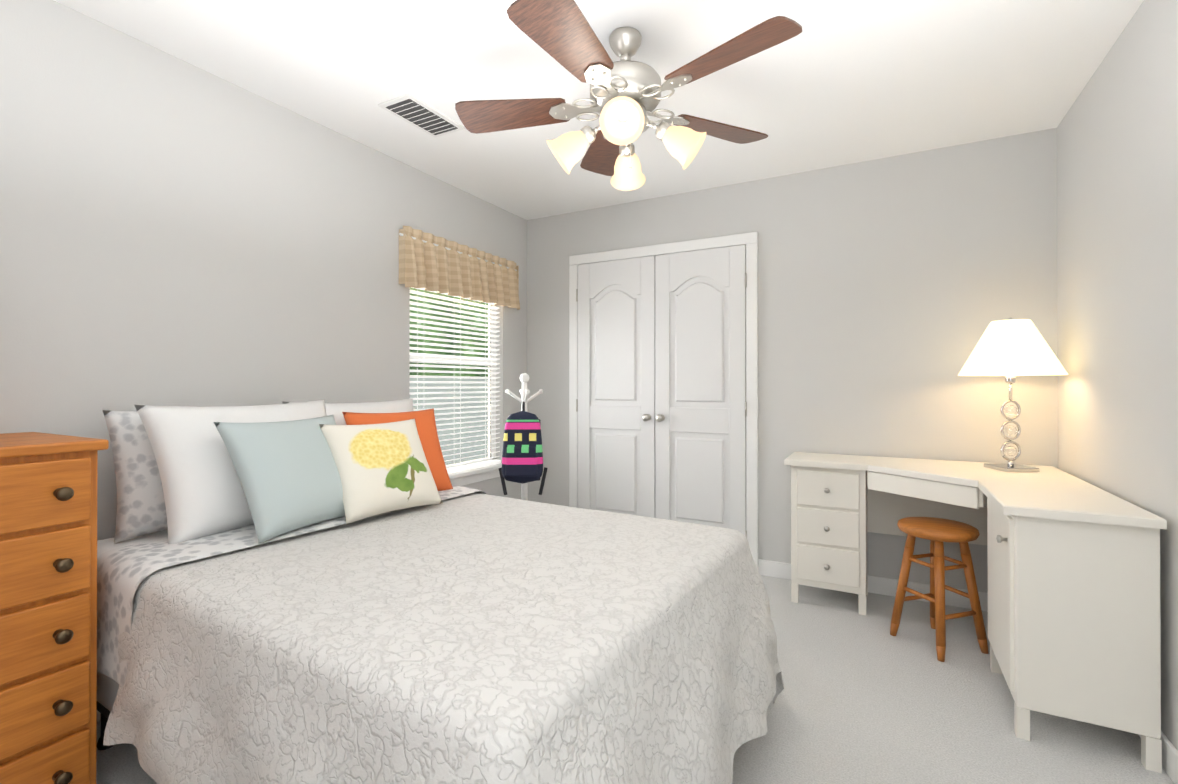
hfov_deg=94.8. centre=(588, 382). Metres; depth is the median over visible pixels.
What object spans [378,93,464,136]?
ceiling vent
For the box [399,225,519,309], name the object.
window valance
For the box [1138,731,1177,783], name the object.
baseboard
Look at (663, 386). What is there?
closet doors
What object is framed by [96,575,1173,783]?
floor
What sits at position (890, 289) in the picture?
wall
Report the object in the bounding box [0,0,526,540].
wall
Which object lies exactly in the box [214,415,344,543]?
pillow
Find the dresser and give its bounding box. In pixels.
[0,432,108,783]
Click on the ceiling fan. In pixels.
(625, 98)
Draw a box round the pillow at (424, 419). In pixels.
[342,408,452,490]
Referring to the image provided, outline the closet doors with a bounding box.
[569,232,757,568]
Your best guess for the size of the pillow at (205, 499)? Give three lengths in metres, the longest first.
0.720 x 0.490 x 0.177 m
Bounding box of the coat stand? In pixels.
[499,373,547,499]
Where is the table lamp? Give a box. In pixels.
[958,318,1067,471]
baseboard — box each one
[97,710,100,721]
[758,559,987,611]
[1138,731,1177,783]
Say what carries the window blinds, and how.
attached to the window
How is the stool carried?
on the floor
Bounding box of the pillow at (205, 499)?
[134,400,326,543]
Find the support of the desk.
on the floor
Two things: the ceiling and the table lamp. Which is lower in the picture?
the table lamp
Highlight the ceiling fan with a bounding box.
[455,0,801,190]
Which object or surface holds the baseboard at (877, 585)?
attached to the wall at (890, 289)
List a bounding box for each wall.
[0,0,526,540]
[527,128,1057,592]
[1057,0,1177,749]
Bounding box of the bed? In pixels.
[96,398,783,783]
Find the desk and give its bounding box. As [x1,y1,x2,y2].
[784,452,1166,772]
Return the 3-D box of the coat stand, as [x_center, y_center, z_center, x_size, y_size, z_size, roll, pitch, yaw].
[-0.392,0.564,3.215,0.338,1.242,0.379,0,0,28]
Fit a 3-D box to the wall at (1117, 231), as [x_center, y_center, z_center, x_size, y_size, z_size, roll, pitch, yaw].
[1.407,-0.047,0.869,0.120,2.440,4.270,0,0,28]
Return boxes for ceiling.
[54,0,1143,219]
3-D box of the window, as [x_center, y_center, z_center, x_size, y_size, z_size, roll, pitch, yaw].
[-0.867,-0.085,3.545,0.154,1.509,0.940,0,0,28]
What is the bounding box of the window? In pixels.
[410,288,501,485]
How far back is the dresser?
1.38 m
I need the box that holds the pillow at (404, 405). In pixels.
[282,398,413,424]
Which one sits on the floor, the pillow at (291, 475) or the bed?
the bed
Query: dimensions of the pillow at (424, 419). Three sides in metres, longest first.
0.460 x 0.430 x 0.123 m
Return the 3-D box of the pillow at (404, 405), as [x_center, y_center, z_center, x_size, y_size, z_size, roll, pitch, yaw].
[-1.064,0.300,2.555,0.177,0.460,0.680,-21,-12,31]
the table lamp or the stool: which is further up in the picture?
the table lamp
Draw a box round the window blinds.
[410,287,500,473]
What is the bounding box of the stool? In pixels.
[890,517,987,661]

